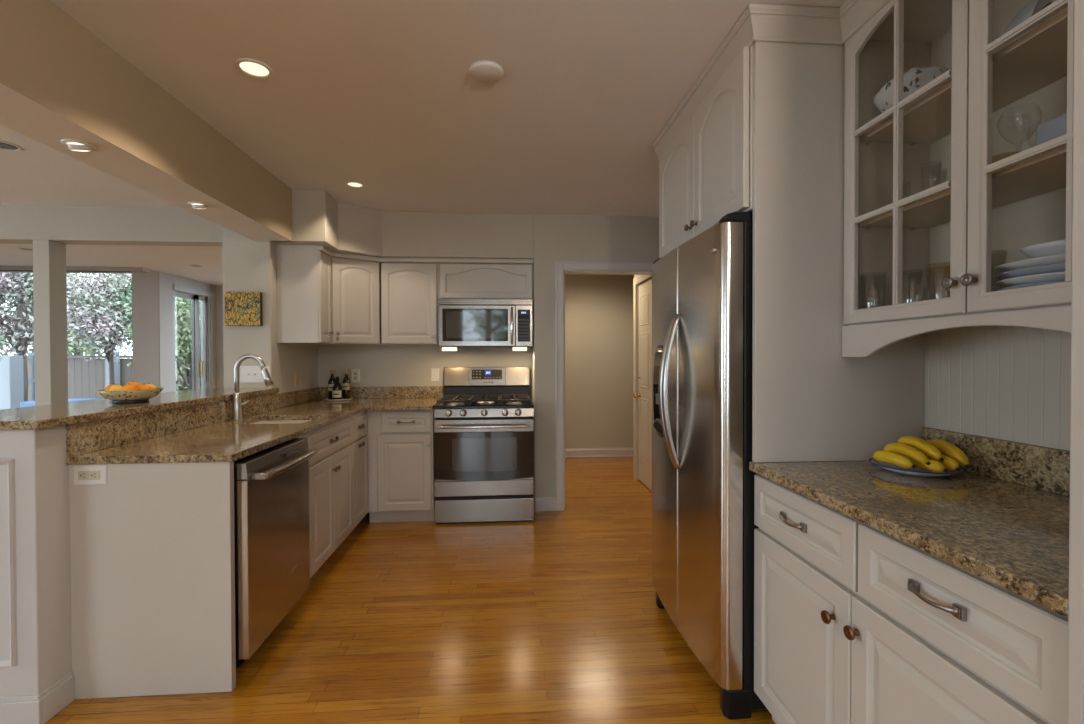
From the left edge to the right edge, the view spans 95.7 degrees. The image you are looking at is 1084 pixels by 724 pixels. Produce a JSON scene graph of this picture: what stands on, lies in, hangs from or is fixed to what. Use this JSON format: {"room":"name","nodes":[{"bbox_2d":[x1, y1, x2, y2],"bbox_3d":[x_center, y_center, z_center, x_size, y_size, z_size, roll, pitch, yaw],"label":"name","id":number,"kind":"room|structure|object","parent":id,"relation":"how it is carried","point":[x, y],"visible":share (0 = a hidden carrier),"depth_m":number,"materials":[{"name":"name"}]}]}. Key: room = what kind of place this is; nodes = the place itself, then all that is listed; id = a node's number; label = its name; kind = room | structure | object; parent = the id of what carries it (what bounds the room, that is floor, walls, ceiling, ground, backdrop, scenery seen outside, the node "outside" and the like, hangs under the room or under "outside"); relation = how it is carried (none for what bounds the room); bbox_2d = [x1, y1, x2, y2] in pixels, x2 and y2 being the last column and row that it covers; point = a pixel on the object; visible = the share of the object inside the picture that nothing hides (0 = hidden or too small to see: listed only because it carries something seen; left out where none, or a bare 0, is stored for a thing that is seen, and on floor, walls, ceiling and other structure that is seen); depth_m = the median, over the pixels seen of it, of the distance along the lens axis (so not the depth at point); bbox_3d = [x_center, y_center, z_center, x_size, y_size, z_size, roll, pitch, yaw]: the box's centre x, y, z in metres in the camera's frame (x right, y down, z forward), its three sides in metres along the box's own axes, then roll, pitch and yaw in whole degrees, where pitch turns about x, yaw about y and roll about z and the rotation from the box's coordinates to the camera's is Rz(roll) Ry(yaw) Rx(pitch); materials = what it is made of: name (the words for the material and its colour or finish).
{"room":"kitchen","nodes":[
{"label":"kitchen","id":0,"kind":"room"},
{"bbox_2d":[33,240,67,405],"bbox_3d":[-3.858,0.153,3.862,0.118,2.190,0.150,0,1,-4],"label":"wall column","id":1,"kind":"structure","parent":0,"point":[49,257],"depth_m":3.79,"materials":[{"name":"paint"}]},
{"bbox_2d":[0,266,150,272],"bbox_3d":[-6.383,-0.001,6.370,2.400,2.455,0.140,0,1,-4],"label":"wall","id":2,"kind":"structure","parent":0,"point":[68,268],"depth_m":6.33,"materials":[{"name":"paint"}]},
{"bbox_2d":[0,270,32,272],"bbox_3d":[-6.841,-0.034,6.326,0.980,2.285,0.080,0,1,-4],"label":"window","id":3,"kind":"structure","parent":2,"relation":"in","point":[20,271],"depth_m":6.29,"materials":[{"name":"grey"}]},
{"bbox_2d":[66,271,132,358],"bbox_3d":[-5.796,-0.038,6.403,0.955,2.285,0.080,0,1,-4],"label":"window","id":4,"kind":"structure","parent":2,"relation":"in","point":[127,272],"depth_m":6.37,"materials":[{"name":"grey"}]},
{"bbox_2d":[0,204,221,246],"bbox_3d":[-4.783,-1.071,3.786,5.020,0.265,0.160,0,1,-4],"label":"wall header","id":5,"kind":"structure","parent":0,"point":[19,224],"depth_m":3.81,"materials":[{"name":"paint"}]},
{"bbox_2d":[0,0,291,241],"bbox_3d":[-1.668,-0.995,0.518,0.265,0.360,5.900,0,1,-4],"label":"beam","id":6,"kind":"structure","parent":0,"point":[59,80],"depth_m":1.95,"materials":[{"name":"beige paint"}]},
{"bbox_2d":[61,139,96,150],"bbox_3d":[-1.770,-0.821,1.877,0.100,0.038,0.100,0,1,-4],"label":"light","id":7,"kind":"object","parent":6,"relation":"attached to","point":[86,146],"visible":1,"depth_m":1.85,"materials":[{"name":"white plastic"}]},
{"bbox_2d":[188,202,210,208],"bbox_3d":[-1.824,-0.829,2.613,0.100,0.038,0.100,0,1,-4],"label":"light","id":8,"kind":"object","parent":6,"relation":"attached to","point":[204,205],"visible":0.99,"depth_m":2.59,"materials":[{"name":"white plastic"}]},
{"bbox_2d":[0,226,317,723],"bbox_3d":[-2.026,0.025,3.055,0.366,2.455,2.778,0,1,-4],"label":"wall","id":9,"kind":"structure","parent":0,"point":[37,679],"depth_m":1.75,"materials":[{"name":"paint"}]},
{"bbox_2d":[0,388,278,429],"bbox_3d":[-2.041,0.208,2.559,0.502,0.031,1.798,0,1,-4],"label":"countertop","id":10,"kind":"structure","parent":9,"relation":"on","point":[62,414],"depth_m":2.12,"materials":[{"name":"stone"}]},
{"bbox_2d":[95,388,163,403],"bbox_3d":[-1.978,0.162,2.364,0.254,0.063,0.254,0,1,-4],"label":"fruit bowl","id":11,"kind":"object","parent":10,"relation":"on","point":[131,396],"visible":0.86,"depth_m":2.29,"materials":[{"name":"grey"}]},
{"bbox_2d":[109,384,122,390],"bbox_3d":[-1.993,0.133,2.304,0.055,0.057,0.054,0,1,23],"label":"lemon","id":12,"kind":"object","parent":11,"relation":"in","point":[116,387],"visible":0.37,"depth_m":2.29,"materials":[{"name":"yellow food"}]},
{"bbox_2d":[121,384,137,390],"bbox_3d":[-1.931,0.132,2.299,0.062,0.062,0.062,0,1,-4],"label":"orange","id":13,"kind":"object","parent":11,"relation":"in","point":[127,387],"visible":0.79,"depth_m":2.28,"materials":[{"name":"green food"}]},
{"bbox_2d":[137,384,151,389],"bbox_3d":[-1.909,0.134,2.356,0.062,0.062,0.062,0,1,-4],"label":"orange","id":14,"kind":"object","parent":11,"relation":"in","point":[142,386],"visible":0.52,"depth_m":2.34,"materials":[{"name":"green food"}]},
{"bbox_2d":[66,392,277,456],"bbox_3d":[-1.815,0.282,2.647,0.018,0.120,1.658,0,1,-4],"label":"backsplash","id":15,"kind":"structure","parent":9,"relation":"attached to","point":[86,437],"depth_m":2.23,"materials":[{"name":"stone"}]},
{"bbox_2d":[225,292,262,325],"bbox_3d":[-2.086,-0.371,3.434,0.236,0.236,0.036,0,1,-4],"label":"painting","id":16,"kind":"object","parent":9,"relation":"attached to","point":[241,308],"visible":1,"depth_m":3.42,"materials":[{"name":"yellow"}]},
{"bbox_2d":[240,366,270,382],"bbox_3d":[-2.011,0.088,3.455,0.203,0.113,0.017,0,1,-4],"label":"light switch","id":17,"kind":"object","parent":9,"relation":"attached to","point":[248,374],"visible":0.93,"depth_m":3.44,"materials":[{"name":"white plastic"}]},
{"bbox_2d":[295,371,298,385],"bbox_3d":[-1.938,0.128,3.890,0.009,0.115,0.070,0,1,-4],"label":"wall socket","id":18,"kind":"object","parent":9,"relation":"attached to","point":[296,372],"visible":1,"depth_m":3.88,"materials":[{"name":"beige plastic"}]},
{"bbox_2d":[278,387,319,407],"bbox_3d":[-1.933,0.277,3.905,0.020,0.104,0.860,0,1,-4],"label":"backsplash","id":19,"kind":"structure","parent":9,"relation":"attached to","point":[285,399],"depth_m":3.85,"materials":[{"name":"stone"}]},
{"bbox_2d":[276,245,333,343],"bbox_3d":[-1.761,-0.496,3.684,0.336,0.707,0.236,0,1,-4],"label":"upper cabinet","id":20,"kind":"object","parent":9,"relation":"attached to","point":[304,283],"visible":1,"depth_m":3.57,"materials":[{"name":"paint"}]},
{"bbox_2d":[318,246,533,263],"bbox_3d":[-1.037,-0.838,3.969,1.940,0.035,0.378,0,1,-19],"label":"trim","id":21,"kind":"structure","parent":20,"relation":"attached to","point":[323,249],"depth_m":4.04,"materials":[{"name":"paint"}]},
{"bbox_2d":[305,257,384,344],"bbox_3d":[-1.646,-0.483,4.077,0.623,0.673,0.540,0,1,-4],"label":"upper cabinet","id":22,"kind":"object","parent":9,"relation":"attached to","point":[356,284],"visible":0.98,"depth_m":3.92,"materials":[{"name":"paint"}]},
{"bbox_2d":[132,270,216,392],"bbox_3d":[-5.320,-0.013,7.185,0.160,2.455,1.610,0,1,-4],"label":"wall","id":23,"kind":"structure","parent":0,"point":[152,293],"depth_m":6.65,"materials":[{"name":"paint"}]},
{"bbox_2d":[173,283,211,390],"bbox_3d":[-5.307,0.047,7.408,0.158,2.330,0.890,0,1,-4],"label":"door","id":24,"kind":"structure","parent":23,"relation":"in","point":[202,368],"depth_m":7.57,"materials":[{"name":"grey"}]},
{"bbox_2d":[216,285,223,387],"bbox_3d":[-1.444,-0.035,8.337,8.060,2.455,0.120,0,1,-4],"label":"wall","id":25,"kind":"structure","parent":0,"point":[219,288],"depth_m":7.99,"materials":[{"name":"paint"}]},
{"bbox_2d":[271,190,533,258],"bbox_3d":[-1.005,-1.035,3.943,1.887,0.360,0.894,0,1,-4],"label":"wall","id":26,"kind":"structure","parent":0,"point":[318,219],"depth_m":3.98,"materials":[{"name":"paint"}]},
{"bbox_2d":[45,457,774,723],"bbox_3d":[-2.113,1.295,2.897,10.400,0.080,10.900,0,1,-4],"label":"floor","id":27,"kind":"structure","parent":0,"point":[555,617],"depth_m":2.24,"materials":[{"name":"brown wood"}]},
{"bbox_2d":[69,461,235,698],"bbox_3d":[-1.478,0.823,1.871,0.575,0.884,0.030,0,1,-4],"label":"peninsula end panel","id":28,"kind":"object","parent":27,"relation":"on","point":[152,548],"visible":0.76,"depth_m":1.86,"materials":[{"name":"paint"}]},
{"bbox_2d":[74,465,106,484],"bbox_3d":[-1.687,0.422,1.831,0.115,0.075,0.009,0,1,-4],"label":"wall socket","id":29,"kind":"object","parent":28,"relation":"attached to","point":[83,474],"visible":1,"depth_m":1.83,"materials":[{"name":"white plastic"}]},
{"bbox_2d":[78,471,88,479],"bbox_3d":[-1.706,0.422,1.827,0.037,0.034,0.003,0,1,-4],"label":"outlet","id":30,"kind":"object","parent":29,"relation":"attached to","point":[82,475],"depth_m":1.83,"materials":[{"name":"grey"}]},
{"bbox_2d":[89,471,99,479],"bbox_3d":[-1.668,0.422,1.830,0.037,0.034,0.003,0,1,-4],"label":"outlet","id":31,"kind":"object","parent":29,"relation":"attached to","point":[93,475],"depth_m":1.83,"materials":[{"name":"grey"}]},
{"bbox_2d":[234,438,318,668],"bbox_3d":[-1.434,0.827,2.200,0.672,0.868,0.600,0,1,-4],"label":"dishwasher","id":32,"kind":"object","parent":27,"relation":"on","point":[272,555],"visible":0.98,"depth_m":2.09,"materials":[{"name":"silver metal"}]},
{"bbox_2d":[250,417,352,577],"bbox_3d":[-1.533,0.811,2.915,0.613,0.884,0.830,0,1,-4],"label":"base cabinet","id":33,"kind":"object","parent":27,"relation":"on","point":[331,469],"visible":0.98,"depth_m":2.92,"materials":[{"name":"paint"}]},
{"bbox_2d":[66,398,438,464],"bbox_3d":[-1.319,0.351,3.116,1.074,0.030,2.524,0,1,-4],"label":"countertop","id":34,"kind":"structure","parent":33,"relation":"on","point":[226,441],"depth_m":2.28,"materials":[{"name":"stone"}]},
{"bbox_2d":[231,354,273,420],"bbox_3d":[-1.697,0.146,2.877,0.245,0.388,0.064,0,1,2],"label":"tap","id":35,"kind":"object","parent":34,"relation":"on","point":[236,404],"visible":1,"depth_m":2.87,"materials":[{"name":"grey metal"}]},
{"bbox_2d":[324,398,351,400],"bbox_3d":[-1.735,0.318,4.188,0.224,0.014,0.224,0,1,-4],"label":"round tray","id":36,"kind":"object","parent":34,"relation":"on","point":[326,399],"visible":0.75,"depth_m":4.10,"materials":[{"name":"beige"}]},
{"bbox_2d":[328,370,335,399],"bbox_3d":[-1.787,0.191,4.187,0.066,0.252,0.067,0,1,-4],"label":"bottle","id":37,"kind":"object","parent":36,"relation":"on","point":[331,382],"visible":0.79,"depth_m":4.16,"materials":[{"name":"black glass"}]},
{"bbox_2d":[332,377,342,399],"bbox_3d":[-1.721,0.220,4.129,0.080,0.195,0.081,0,1,-4],"label":"bottle","id":38,"kind":"object","parent":36,"relation":"on","point":[337,390],"visible":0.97,"depth_m":4.10,"materials":[{"name":"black glass"}]},
{"bbox_2d":[342,370,349,398],"bbox_3d":[-1.677,0.191,4.210,0.062,0.252,0.063,0,1,-4],"label":"bottle","id":39,"kind":"object","parent":36,"relation":"on","point":[346,381],"visible":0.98,"depth_m":4.19,"materials":[{"name":"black glass"}]},
{"bbox_2d":[343,411,367,540],"bbox_3d":[-1.578,0.805,3.516,0.612,0.884,0.372,0,1,-4],"label":"base cabinet","id":40,"kind":"object","parent":27,"relation":"on","point":[360,450],"visible":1,"depth_m":3.51,"materials":[{"name":"paint"}]},
{"bbox_2d":[366,409,434,522],"bbox_3d":[-1.103,0.798,4.045,0.498,0.884,0.703,0,1,-4],"label":"base cabinet","id":41,"kind":"object","parent":27,"relation":"on","point":[400,443],"visible":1,"depth_m":3.73,"materials":[{"name":"paint"}]},
{"bbox_2d":[434,367,533,523],"bbox_3d":[-0.464,0.643,4.057,0.760,1.190,0.731,0,1,-4],"label":"gas range","id":42,"kind":"object","parent":27,"relation":"on","point":[484,436],"visible":1,"depth_m":3.77,"materials":[{"name":"silver metal"}]},
{"bbox_2d":[434,399,533,408],"bbox_3d":[-0.464,0.340,4.051,0.760,0.027,0.600,0,1,-4],"label":"cooktop","id":43,"kind":"object","parent":42,"relation":"in","point":[499,404],"depth_m":3.78,"materials":[{"name":"black metal"}]},
{"bbox_2d":[652,212,766,718],"bbox_3d":[0.905,0.362,2.159,0.802,1.786,0.845,0,1,-4],"label":"fridge","id":44,"kind":"object","parent":27,"relation":"on","point":[703,526],"visible":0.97,"depth_m":1.81,"materials":[{"name":"silver metal"}]},
{"bbox_2d":[754,474,1067,723],"bbox_3d":[1.068,0.823,1.258,0.640,0.884,0.978,0,1,-4],"label":"base cabinet","id":45,"kind":"object","parent":27,"relation":"on","point":[855,622],"visible":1,"depth_m":1.14,"materials":[{"name":"paint"}]},
{"bbox_2d":[749,460,1069,617],"bbox_3d":[1.074,0.366,1.248,0.638,0.030,0.976,0,1,-4],"label":"countertop","id":46,"kind":"structure","parent":45,"relation":"on","point":[1014,537],"depth_m":1.13,"materials":[{"name":"stone"}]},
{"bbox_2d":[752,41,924,462],"bbox_3d":[1.042,-0.378,1.713,0.627,1.446,0.020,0,1,-4],"label":"panel","id":47,"kind":"object","parent":46,"relation":"on","point":[811,402],"visible":0.56,"depth_m":1.69,"materials":[{"name":"paint"}]},
{"bbox_2d":[869,458,965,476],"bbox_3d":[1.183,0.335,1.556,0.245,0.024,0.245,0,1,-4],"label":"plate","id":48,"kind":"object","parent":46,"relation":"on","point":[915,471],"visible":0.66,"depth_m":1.51,"materials":[{"name":"white"}]},
{"bbox_2d":[871,451,915,468],"bbox_3d":[1.112,0.307,1.563,0.038,0.043,0.142,0,1,-18],"label":"banana","id":49,"kind":"object","parent":48,"relation":"on","point":[899,460],"visible":1,"depth_m":1.54,"materials":[{"name":"yellow food"}]},
{"bbox_2d":[883,443,930,464],"bbox_3d":[1.159,0.288,1.568,0.036,0.051,0.163,0,1,-14],"label":"banana","id":50,"kind":"object","parent":48,"relation":"on","point":[912,453],"visible":0.82,"depth_m":1.54,"materials":[{"name":"yellow food"}]},
{"bbox_2d":[907,457,947,472],"bbox_3d":[1.186,0.316,1.531,0.037,0.039,0.149,0,1,-10],"label":"banana","id":51,"kind":"object","parent":48,"relation":"on","point":[935,466],"visible":0.56,"depth_m":1.49,"materials":[{"name":"yellow food"}]},
{"bbox_2d":[895,436,943,460],"bbox_3d":[1.203,0.272,1.565,0.038,0.060,0.156,0,1,-14],"label":"banana","id":52,"kind":"object","parent":51,"relation":"on","point":[930,450],"visible":0.85,"depth_m":1.54,"materials":[{"name":"yellow food"}]},
{"bbox_2d":[925,454,960,470],"bbox_3d":[1.236,0.307,1.539,0.038,0.042,0.153,0,1,-11],"label":"banana","id":53,"kind":"object","parent":48,"relation":"on","point":[950,463],"visible":0.42,"depth_m":1.49,"materials":[{"name":"yellow food"}]},
{"bbox_2d":[927,440,969,467],"bbox_3d":[1.271,0.285,1.558,0.043,0.071,0.165,0,1,-18],"label":"banana","id":54,"kind":"object","parent":48,"relation":"on","point":[947,448],"visible":0.61,"depth_m":1.52,"materials":[{"name":"yellow food"}]},
{"bbox_2d":[1067,0,1083,723],"bbox_3d":[1.130,0.049,0.408,0.641,2.450,0.700,0,1,-4],"label":"wall","id":55,"kind":"structure","parent":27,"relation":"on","point":[1075,715],"depth_m":0.72,"materials":[{"name":"paint"}]},
{"bbox_2d":[0,0,846,284],"bbox_3d":[-2.120,-1.251,2.869,10.400,0.139,10.900,0,1,-4],"label":"ceiling","id":56,"kind":"structure","parent":0,"point":[381,95],"depth_m":2.22,"materials":[{"name":"paint"}]},
{"bbox_2d":[0,140,22,150],"bbox_3d":[-2.970,-1.193,2.707,0.150,0.006,0.150,0,1,-4],"label":"recessed light","id":57,"kind":"object","parent":56,"relation":"in","point":[4,145],"visible":1,"depth_m":2.73,"materials":[{"name":"white plastic"}]},
{"bbox_2d":[235,58,272,78],"bbox_3d":[-1.168,-1.190,1.994,0.136,0.006,0.136,0,1,-4],"label":"recessed light","id":58,"kind":"object","parent":56,"relation":"in","point":[251,67],"visible":1,"depth_m":1.99,"materials":[{"name":"white plastic"}]},
{"bbox_2d":[345,181,363,187],"bbox_3d":[-1.270,-1.204,3.335,0.120,0.006,0.120,0,1,-4],"label":"recessed light","id":59,"kind":"object","parent":56,"relation":"in","point":[354,184],"visible":1,"depth_m":3.34,"materials":[{"name":"glass"}]},
{"bbox_2d":[318,345,531,434],"bbox_3d":[-1.016,0.007,4.462,1.974,2.455,0.120,0,1,-4],"label":"wall","id":60,"kind":"structure","parent":0,"point":[379,365],"depth_m":4.38,"materials":[{"name":"paint"}]},
{"bbox_2d":[351,369,359,381],"bbox_3d":[-1.652,0.122,4.351,0.075,0.118,0.009,0,1,-4],"label":"wall socket","id":61,"kind":"object","parent":60,"relation":"attached to","point":[355,373],"visible":1,"depth_m":4.35,"materials":[{"name":"white plastic"}]},
{"bbox_2d":[320,386,443,398],"bbox_3d":[-1.416,0.270,4.364,1.076,0.104,0.020,0,1,-4],"label":"backsplash","id":62,"kind":"structure","parent":60,"relation":"attached to","point":[390,391],"depth_m":4.36,"materials":[{"name":"stone"}]},
{"bbox_2d":[381,263,438,344],"bbox_3d":[-1.105,-0.486,4.207,0.470,0.673,0.360,0,1,-4],"label":"upper cabinet","id":63,"kind":"object","parent":60,"relation":"attached to","point":[409,291],"visible":0.98,"depth_m":4.06,"materials":[{"name":"paint"}]},
{"bbox_2d":[431,368,438,381],"bbox_3d":[-0.959,0.117,4.398,0.075,0.118,0.017,0,1,-4],"label":"light switch","id":64,"kind":"object","parent":60,"relation":"attached to","point":[434,371],"visible":1,"depth_m":4.40,"materials":[{"name":"white plastic"}]},
{"bbox_2d":[439,263,532,300],"bbox_3d":[-0.478,-0.676,4.265,0.786,0.298,0.332,0,1,-4],"label":"upper cabinet","id":65,"kind":"object","parent":60,"relation":"attached to","point":[456,281],"visible":0.93,"depth_m":4.11,"materials":[{"name":"paint"}]},
{"bbox_2d":[438,299,532,350],"bbox_3d":[-0.475,-0.308,4.213,0.770,0.428,0.438,0,1,-4],"label":"microwave","id":66,"kind":"object","parent":65,"relation":"attached to","point":[462,323],"visible":1,"depth_m":4.04,"materials":[{"name":"grey metal"}]},
{"bbox_2d":[532,214,658,509],"bbox_3d":[1.396,0.001,4.434,2.967,2.455,0.526,0,1,-4],"label":"wall","id":67,"kind":"structure","parent":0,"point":[570,238],"depth_m":4.08,"materials":[{"name":"paint"}]},
{"bbox_2d":[535,497,555,510],"bbox_3d":[0.032,1.181,4.076,0.172,0.110,0.014,0,1,-4],"label":"baseboard","id":68,"kind":"structure","parent":67,"relation":"attached to","point":[544,503],"depth_m":4.07,"materials":[{"name":"paint"}]},
{"bbox_2d":[555,261,652,510],"bbox_3d":[0.612,0.201,4.174,1.010,2.066,0.162,0,1,-4],"label":"door frame","id":69,"kind":"structure","parent":67,"relation":"attached to","point":[562,268],"depth_m":4.07,"materials":[{"name":"paint"}]},
{"bbox_2d":[633,275,651,490],"bbox_3d":[1.015,0.179,4.671,0.118,2.095,0.985,0,1,-4],"label":"door","id":70,"kind":"structure","parent":67,"relation":"attached to","point":[642,293],"depth_m":4.90,"materials":[{"name":"paint"}]},
{"bbox_2d":[565,274,633,448],"bbox_3d":[1.040,-0.019,6.323,3.400,2.455,0.120,0,1,-4],"label":"wall","id":71,"kind":"structure","parent":0,"point":[598,307],"depth_m":6.24,"materials":[{"name":"paint"}]},
{"bbox_2d":[565,447,632,455],"bbox_3d":[1.013,1.152,6.266,3.070,0.115,0.016,0,1,-4],"label":"baseboard","id":72,"kind":"structure","parent":71,"relation":"attached to","point":[571,451],"depth_m":6.24,"materials":[{"name":"paint"}]},
{"bbox_2d":[565,455,632,457],"bbox_3d":[1.014,1.200,6.251,3.070,0.020,0.020,0,1,-4],"label":"trim","id":73,"kind":"structure","parent":71,"relation":"attached to","point":[618,455],"depth_m":6.22,"materials":[{"name":"paint"}]},
{"bbox_3d":[1.472,0.039,0.989,0.120,2.455,6.357,0,1,-4],"label":"wall","id":74,"kind":"structure","parent":0,"visible":0},
{"bbox_2d":[659,42,753,257],"bbox_3d":[0.970,-0.823,2.211,0.668,0.575,0.989,0,1,-4],"label":"upper cabinet","id":75,"kind":"object","parent":74,"relation":"attached to","point":[706,171],"visible":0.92,"depth_m":1.98,"materials":[{"name":"paint"}]},
{"bbox_2d":[653,0,890,161],"bbox_3d":[0.857,-1.142,1.736,0.350,0.100,1.962,0,1,-4],"label":"trim","id":76,"kind":"structure","parent":75,"relation":"on","point":[758,22],"depth_m":1.67,"materials":[{"name":"paint"}]},
{"bbox_2d":[925,326,1070,450],"bbox_3d":[1.387,0.051,1.256,0.010,0.364,0.949,0,1,-4],"label":"wall","id":77,"kind":"structure","parent":74,"relation":"attached to","point":[1009,383],"depth_m":1.46,"materials":[{"name":"paint"}]},
{"bbox_2d":[842,0,1073,356],"bbox_3d":[1.216,-0.600,1.240,0.346,1.175,0.935,0,1,-4],"label":"upper cabinet","id":78,"kind":"object","parent":77,"relation":"attached to","point":[960,228],"visible":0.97,"depth_m":1.41,"materials":[{"name":"paint"}]},
{"bbox_2d":[860,272,886,308],"bbox_3d":[1.110,-0.222,1.645,0.076,0.147,0.076,0,1,-4],"label":"glass tumbler","id":79,"kind":"object","parent":78,"relation":"in","point":[871,272],"visible":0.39,"depth_m":1.66,"materials":[{"name":"glass"}]},
{"bbox_2d":[874,66,951,117],"bbox_3d":[1.186,-0.853,1.564,0.216,0.165,0.216,0,1,-4],"label":"tureen","id":80,"kind":"object","parent":78,"relation":"on","point":[915,78],"visible":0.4,"depth_m":1.50,"materials":[{"name":"white ceramic"}]},
{"bbox_2d":[907,271,934,296],"bbox_3d":[1.258,-0.222,1.631,0.076,0.147,0.076,0,1,-4],"label":"glass tumbler","id":81,"kind":"object","parent":78,"relation":"in","point":[934,271],"visible":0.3,"depth_m":1.64,"materials":[{"name":"glass"}]},
{"bbox_2d":[920,160,941,187],"bbox_3d":[1.173,-0.539,1.481,0.056,0.116,0.056,0,1,-4],"label":"glass","id":82,"kind":"object","parent":78,"relation":"on","point":[940,164],"visible":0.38,"depth_m":1.49,"materials":[{"name":"glass"}]},
{"bbox_2d":[926,168,947,188],"bbox_3d":[1.239,-0.540,1.541,0.056,0.116,0.056,0,1,-4],"label":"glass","id":83,"kind":"object","parent":78,"relation":"on","point":[939,168],"visible":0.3,"depth_m":1.53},
{"bbox_2d":[860,145,1066,227],"bbox_3d":[1.249,-0.467,1.244,0.256,0.019,0.897,0,1,-4],"label":"shelf","id":84,"kind":"object","parent":78,"relation":"attached to","point":[1041,177],"depth_m":1.34,"materials":[{"name":"wood"}]},
{"bbox_2d":[860,8,1067,143],"bbox_3d":[1.248,-0.757,1.240,0.256,0.019,0.897,0,1,-4],"label":"shelf","id":85,"kind":"object","parent":78,"relation":"attached to","point":[1034,64],"depth_m":1.33,"materials":[{"name":"wood"}]},
{"bbox_2d":[993,0,1037,53],"bbox_3d":[1.319,-0.881,1.317,0.054,0.220,0.224,0,1,-3],"label":"plate","id":86,"kind":"object","parent":78,"relation":"on","point":[1026,12],"visible":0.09,"depth_m":1.36,"materials":[{"name":"white"}]},
{"bbox_2d":[1029,0,1067,31],"bbox_3d":[1.285,-0.897,1.149,0.083,0.248,0.260,0,1,-6],"label":"plate","id":87,"kind":"object","parent":78,"relation":"on","point":[1041,4],"visible":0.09,"depth_m":1.26,"materials":[{"name":"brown ceramic"}]},
{"bbox_2d":[1036,113,1066,145],"bbox_3d":[1.230,-0.518,1.119,0.110,0.085,0.100,0,1,-4],"label":"box","id":88,"kind":"object","parent":78,"relation":"on","point":[1056,127],"visible":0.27,"depth_m":1.13,"materials":[{"name":"grey"}]},
{"bbox_3d":[1.238,-0.152,1.154,0.256,0.016,0.256,0,1,-4],"label":"dinner plate","id":89,"kind":"object","parent":78,"relation":"in","visible":0},
{"bbox_2d":[997,280,1066,290],"bbox_3d":[1.238,-0.171,1.154,0.248,0.016,0.248,0,1,-4],"label":"dinner plate","id":90,"kind":"object","parent":89,"relation":"on","point":[1043,283],"visible":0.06,"depth_m":1.13,"materials":[{"name":"grey"}]},
{"bbox_2d":[995,272,1064,286],"bbox_3d":[1.238,-0.190,1.154,0.256,0.016,0.256,0,1,-4],"label":"dinner plate","id":91,"kind":"object","parent":90,"relation":"on","point":[1057,276],"visible":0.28,"depth_m":1.13,"materials":[{"name":"white"}]},
{"bbox_2d":[997,263,1064,278],"bbox_3d":[1.238,-0.209,1.153,0.248,0.016,0.248,0,1,-4],"label":"dinner plate","id":92,"kind":"object","parent":91,"relation":"on","point":[1053,268],"visible":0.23,"depth_m":1.13,"materials":[{"name":"grey"}]},
{"bbox_2d":[995,254,1065,271],"bbox_3d":[1.238,-0.228,1.153,0.256,0.016,0.256,0,1,-4],"label":"dinner plate","id":93,"kind":"object","parent":92,"relation":"on","point":[1055,259],"visible":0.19,"depth_m":1.13,"materials":[{"name":"white"}]},
{"bbox_2d":[1019,240,1065,257],"bbox_3d":[1.238,-0.256,1.153,0.170,0.039,0.170,0,1,-4],"label":"bowl","id":94,"kind":"object","parent":93,"relation":"on","point":[1058,247],"visible":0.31,"depth_m":1.14,"materials":[{"name":"white"}]},
{"bbox_2d":[921,427,1069,496],"bbox_3d":[1.381,0.292,1.257,0.024,0.116,0.952,0,1,-4],"label":"backsplash","id":95,"kind":"structure","parent":77,"relation":"attached to","point":[1039,467],"depth_m":1.41,"materials":[{"name":"stone"}]},
{"label":"outside","id":96,"kind":"structure","parent":0,"visible":0},
{"bbox_3d":[-11.687,1.234,22.696,40.000,0.150,33.050,0,1,-4],"label":"ground","id":97,"kind":"structure","parent":96,"visible":0},
{"bbox_2d":[0,356,23,409],"bbox_3d":[-9.268,0.600,8.552,0.240,1.420,0.240,0,1,-4],"label":"pillar","id":98,"kind":"structure","parent":97,"relation":"on","point":[11,367],"depth_m":8.46,"materials":[{"name":"grey"}]},
{"bbox_2d":[28,352,34,400],"bbox_3d":[-8.768,0.542,8.698,0.580,1.430,0.040,0,1,-4],"label":"gate","id":99,"kind":"object","parent":97,"relation":"on","point":[31,354],"visible":0.14,"depth_m":8.67,"materials":[{"name":"blue wood"}]},
{"bbox_2d":[0,272,84,401],"bbox_3d":[-10.586,-0.933,9.954,2.136,4.470,1.858,-1,1,-37],"label":"blossom tree","id":100,"kind":"object","parent":97,"relation":"on","point":[18,328],"visible":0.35,"depth_m":9.75,"materials":[{"name":"grey plant"}]},
{"bbox_2d":[20,398,97,407],"bbox_3d":[-7.747,0.963,7.915,0.700,0.700,0.600,0,1,-4],"label":"patio table","id":101,"kind":"object","parent":97,"relation":"on","point":[27,403],"visible":0.14,"depth_m":7.66,"materials":[{"name":"blue"}]},
{"bbox_2d":[1,273,131,358],"bbox_3d":[-13.261,-1.114,13.906,3.728,4.758,2.728,0,1,5],"label":"tree","id":102,"kind":"object","parent":97,"relation":"on","point":[71,350],"visible":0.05,"depth_m":13.49,"materials":[{"name":"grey plant"}]},
{"bbox_2d":[32,273,131,384],"bbox_3d":[-8.617,-0.697,9.564,2.031,3.992,1.761,0,1,6],"label":"blossom tree","id":103,"kind":"object","parent":97,"relation":"on","point":[85,311],"visible":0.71,"depth_m":9.30,"materials":[{"name":"grey plant"}]},
{"bbox_2d":[27,355,187,400],"bbox_3d":[-8.556,0.561,11.419,11.600,1.430,0.085,0,1,-4],"label":"fence","id":104,"kind":"object","parent":97,"relation":"on","point":[84,377],"visible":0.05,"depth_m":11.27,"materials":[{"name":"grey"}]},
{"bbox_2d":[105,349,120,386],"bbox_3d":[-9.762,0.472,11.172,0.240,1.620,0.240,0,1,-4],"label":"fence post","id":105,"kind":"object","parent":97,"relation":"on","point":[116,366],"visible":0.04,"depth_m":11.13,"materials":[{"name":"grey"}]},
{"bbox_2d":[96,290,200,390],"bbox_3d":[-6.779,-0.403,9.452,1.822,3.426,2.623,0,1,1],"label":"bush","id":106,"kind":"object","parent":97,"relation":"on","point":[183,332],"visible":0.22,"depth_m":9.12,"materials":[{"name":"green plant"}]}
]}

